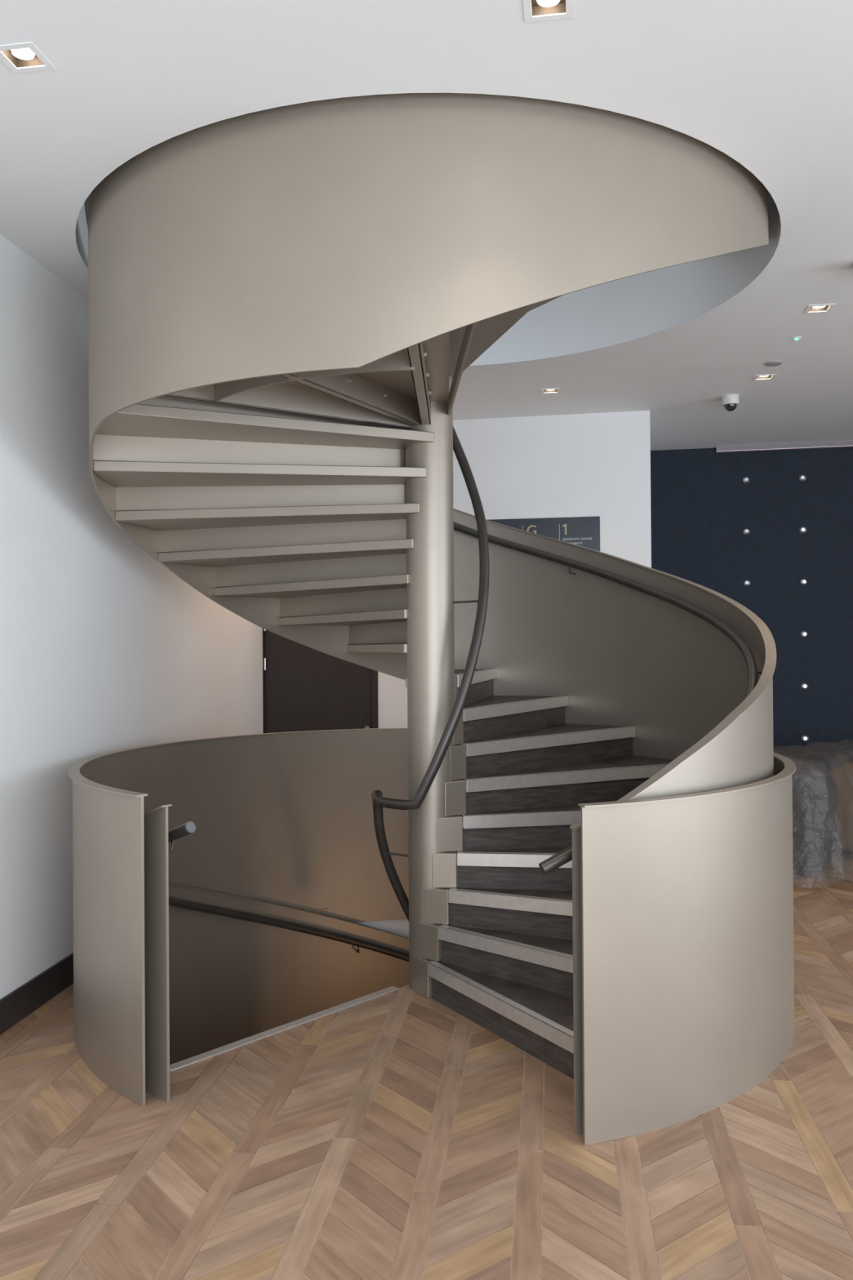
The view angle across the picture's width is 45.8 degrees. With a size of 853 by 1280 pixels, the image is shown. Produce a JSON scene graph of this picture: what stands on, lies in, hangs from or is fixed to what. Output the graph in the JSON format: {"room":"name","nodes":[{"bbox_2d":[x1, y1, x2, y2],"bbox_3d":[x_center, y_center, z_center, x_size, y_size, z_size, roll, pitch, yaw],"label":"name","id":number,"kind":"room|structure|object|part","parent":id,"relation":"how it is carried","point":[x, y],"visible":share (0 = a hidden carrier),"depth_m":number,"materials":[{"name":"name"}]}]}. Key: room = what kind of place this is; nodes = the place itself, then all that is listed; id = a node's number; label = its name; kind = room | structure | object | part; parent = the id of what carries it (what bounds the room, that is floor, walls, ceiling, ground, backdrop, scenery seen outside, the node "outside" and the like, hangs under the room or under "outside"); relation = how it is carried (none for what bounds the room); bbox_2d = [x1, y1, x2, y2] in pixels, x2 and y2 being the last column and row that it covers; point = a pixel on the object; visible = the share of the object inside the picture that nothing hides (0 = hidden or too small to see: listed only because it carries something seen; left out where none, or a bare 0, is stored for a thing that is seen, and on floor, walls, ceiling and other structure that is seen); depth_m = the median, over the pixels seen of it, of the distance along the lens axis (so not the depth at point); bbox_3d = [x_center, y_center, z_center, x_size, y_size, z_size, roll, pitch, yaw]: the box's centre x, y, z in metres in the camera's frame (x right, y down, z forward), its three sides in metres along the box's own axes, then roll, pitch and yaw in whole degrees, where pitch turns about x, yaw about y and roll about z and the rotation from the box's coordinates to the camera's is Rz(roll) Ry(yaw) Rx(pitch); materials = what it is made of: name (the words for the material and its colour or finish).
{"room":"office stair lobby","nodes":[
{"label":"office stair lobby","id":0,"kind":"room"},
{"bbox_2d":[0,234,262,999],"bbox_3d":[-2.109,-0.005,3.306,0.150,3.660,10.814,0,0,7],"label":"wall","id":1,"kind":"structure","parent":0,"point":[104,648],"depth_m":5.03,"materials":[{"name":"white paint"}]},
{"bbox_2d":[0,952,73,1034],"bbox_3d":[-2.022,1.650,3.236,0.015,0.148,10.714,0,0,7],"label":"baseboard","id":2,"kind":"structure","parent":1,"relation":"attached to","point":[28,997],"depth_m":4.73,"materials":[{"name":"black wood"}]},
{"bbox_2d":[356,919,408,937],"bbox_3d":[0.035,1.986,5.017,3.480,0.470,3.480,0,0,0],"label":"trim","id":3,"kind":"structure","parent":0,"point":[399,926],"depth_m":6.70,"materials":[{"name":"white paint"}]},
{"bbox_2d":[0,849,852,1279],"bbox_3d":[1.926,1.759,3.811,9.215,0.120,11.783,0,0,0],"label":"floor","id":4,"kind":"structure","parent":0,"point":[393,1135],"depth_m":3.31,"materials":[{"name":"brown wood"}]},
{"bbox_2d":[84,93,776,1134],"bbox_3d":[0.026,0.678,5.026,3.254,9.285,3.254,0,0,0],"label":"spiral staircase","id":5,"kind":"structure","parent":4,"relation":"on","point":[289,306],"depth_m":4.68,"materials":[{"name":"brown metal"}]},
{"bbox_3d":[0.040,2.579,5.187,3.220,3.912,2.874,0,0,0],"label":"guard panel","id":6,"kind":"part","parent":5,"relation":"part of","materials":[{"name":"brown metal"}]},
{"bbox_3d":[-0.156,1.848,5.401,3.096,2.314,2.241,0,0,-26],"label":"handrail","id":7,"kind":"part","parent":5,"relation":"part of","materials":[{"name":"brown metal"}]},
{"bbox_3d":[0.017,-0.207,5.031,0.594,4.677,0.589,0,0,0],"label":"handrail","id":8,"kind":"part","parent":5,"relation":"part of","materials":[{"name":"brown metal"}]},
{"bbox_3d":[0.142,-1.153,4.228,0.012,0.083,1.568,0,0,-3],"label":"edge plate","id":9,"kind":"part","parent":5,"relation":"part of","materials":[{"name":"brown metal"}]},
{"bbox_3d":[0.110,-0.558,5.211,3.097,2.793,2.696,-1,0,28],"label":"handrail","id":10,"kind":"part","parent":5,"relation":"part of","materials":[{"name":"brown metal"}]},
{"bbox_2d":[67,727,796,1145],"bbox_3d":[0.030,1.204,5.061,3.410,1.264,3.333,0,0,0],"label":"guard","id":11,"kind":"object","parent":4,"relation":"on","point":[687,900],"visible":0.66,"depth_m":3.86,"materials":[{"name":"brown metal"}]},
{"bbox_2d":[791,768,836,875],"bbox_3d":[2.646,1.328,7.633,0.839,0.780,0.819,-1,0,30],"label":"tub chair","id":12,"kind":"object","parent":4,"relation":"on","point":[814,791],"visible":0.4,"depth_m":7.25,"materials":[{"name":"grey fabric"}]},
{"bbox_3d":[2.726,1.676,7.369,0.040,0.080,0.040,-1,0,30],"label":"leg","id":13,"kind":"part","parent":12,"relation":"part of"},
{"bbox_3d":[2.652,1.478,7.641,0.800,0.360,0.800,-1,0,30],"label":"seat","id":14,"kind":"part","parent":12,"relation":"part of","materials":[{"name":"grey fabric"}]},
{"bbox_2d":[826,762,852,853],"bbox_3d":[3.554,1.324,8.062,0.799,0.780,0.779,0,0,-20],"label":"tub chair","id":15,"kind":"object","parent":4,"relation":"on","point":[842,775],"visible":0.49,"depth_m":7.83,"materials":[{"name":"beige fabric"}]},
{"bbox_3d":[3.552,1.474,8.071,0.760,0.360,0.760,0,0,-20],"label":"seat","id":16,"kind":"part","parent":15,"relation":"part of","materials":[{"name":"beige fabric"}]},
{"bbox_2d":[0,0,852,450],"bbox_3d":[1.890,-1.841,3.867,9.235,0.001,11.851,0,0,0],"label":"ceiling","id":17,"kind":"structure","parent":0,"point":[767,85],"depth_m":3.42,"materials":[{"name":"white paint"}]},
{"bbox_2d":[0,42,56,73],"bbox_3d":[-1.263,-1.836,3.162,0.144,0.033,0.144,0,0,9],"label":"recessed light","id":18,"kind":"object","parent":17,"relation":"in","point":[26,57],"visible":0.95,"depth_m":3.18,"materials":[{"name":"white metal"}]},
{"bbox_2d":[75,191,781,366],"bbox_3d":[0.006,-2.075,5.043,3.366,0.508,3.366,0,0,0],"label":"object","id":19,"kind":"structure","parent":17,"relation":"attached to","point":[626,309],"depth_m":6.12,"materials":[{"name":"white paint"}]},
{"bbox_2d":[523,0,573,22],"bbox_3d":[0.352,-1.849,2.917,0.144,0.033,0.144,0,0,9],"label":"recessed light","id":20,"kind":"object","parent":17,"relation":"in","point":[535,11],"visible":1,"depth_m":2.96,"materials":[{"name":"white metal"}]},
{"bbox_2d":[540,387,560,394],"bbox_3d":[0.902,-1.825,7.343,0.144,0.033,0.144,0,0,9],"label":"recessed light","id":21,"kind":"object","parent":17,"relation":"in","point":[556,390],"visible":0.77,"depth_m":7.38,"materials":[{"name":"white metal"}]},
{"bbox_2d":[721,394,739,411],"bbox_3d":[2.270,-1.764,7.541,0.124,0.112,0.124,0,0,0],"label":"dome camera","id":22,"kind":"object","parent":17,"relation":"attached to","point":[730,402],"visible":1,"depth_m":7.50,"materials":[{"name":"white plastic"}]},
{"bbox_2d":[751,373,777,381],"bbox_3d":[2.346,-1.838,7.012,0.144,0.033,0.144,0,0,9],"label":"recessed light","id":23,"kind":"object","parent":17,"relation":"in","point":[757,377],"visible":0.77,"depth_m":7.05,"materials":[{"name":"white metal"}]},
{"bbox_2d":[764,360,782,366],"bbox_3d":[2.289,-1.820,6.660,0.110,0.012,0.110,0,0,0],"label":"ceiling speaker","id":24,"kind":"object","parent":17,"relation":"attached to","point":[773,363],"visible":1,"depth_m":6.64},
{"bbox_2d":[791,336,801,340],"bbox_3d":[2.242,-1.823,6.119,0.054,0.012,0.054,0,0,0],"label":"smoke detector","id":25,"kind":"object","parent":17,"relation":"attached to","point":[797,338],"visible":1,"depth_m":6.11,"materials":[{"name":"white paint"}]},
{"bbox_2d":[802,303,835,314],"bbox_3d":[2.172,-1.845,5.585,0.144,0.033,0.144,0,0,9],"label":"recessed light","id":26,"kind":"object","parent":17,"relation":"in","point":[814,308],"visible":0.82,"depth_m":5.61,"materials":[{"name":"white metal"}]},
{"bbox_2d":[377,410,651,728],"bbox_3d":[0.185,0.011,8.346,3.273,3.660,0.150,0,0,11],"label":"wall","id":27,"kind":"structure","parent":0,"point":[592,464],"depth_m":8.11,"materials":[{"name":"white paint"}]},
{"bbox_2d":[262,627,377,733],"bbox_3d":[-0.888,0.689,8.488,1.000,2.120,0.160,0,0,11],"label":"door","id":28,"kind":"structure","parent":27,"relation":"in","point":[305,688],"depth_m":8.49,"materials":[{"name":"brown wood"}]},
{"bbox_2d":[488,516,599,551],"bbox_3d":[0.939,-0.721,8.125,0.904,0.520,0.014,0,0,11],"label":"sign","id":29,"kind":"object","parent":27,"relation":"attached to","point":[584,531],"visible":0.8,"depth_m":8.09,"materials":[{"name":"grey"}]},
{"bbox_2d":[650,447,852,773],"bbox_3d":[4.187,-0.013,9.293,4.981,3.660,0.176,0,0,11],"label":"wall","id":30,"kind":"structure","parent":0,"point":[771,532],"depth_m":9.39,"materials":[{"name":"blue paint"}]},
{"bbox_2d":[715,440,852,453],"bbox_3d":[4.339,-1.792,9.164,3.300,0.085,0.090,0,0,11],"label":"trim","id":31,"kind":"structure","parent":30,"relation":"attached to","point":[833,444],"depth_m":9.35,"materials":[{"name":"paint"}]}
]}

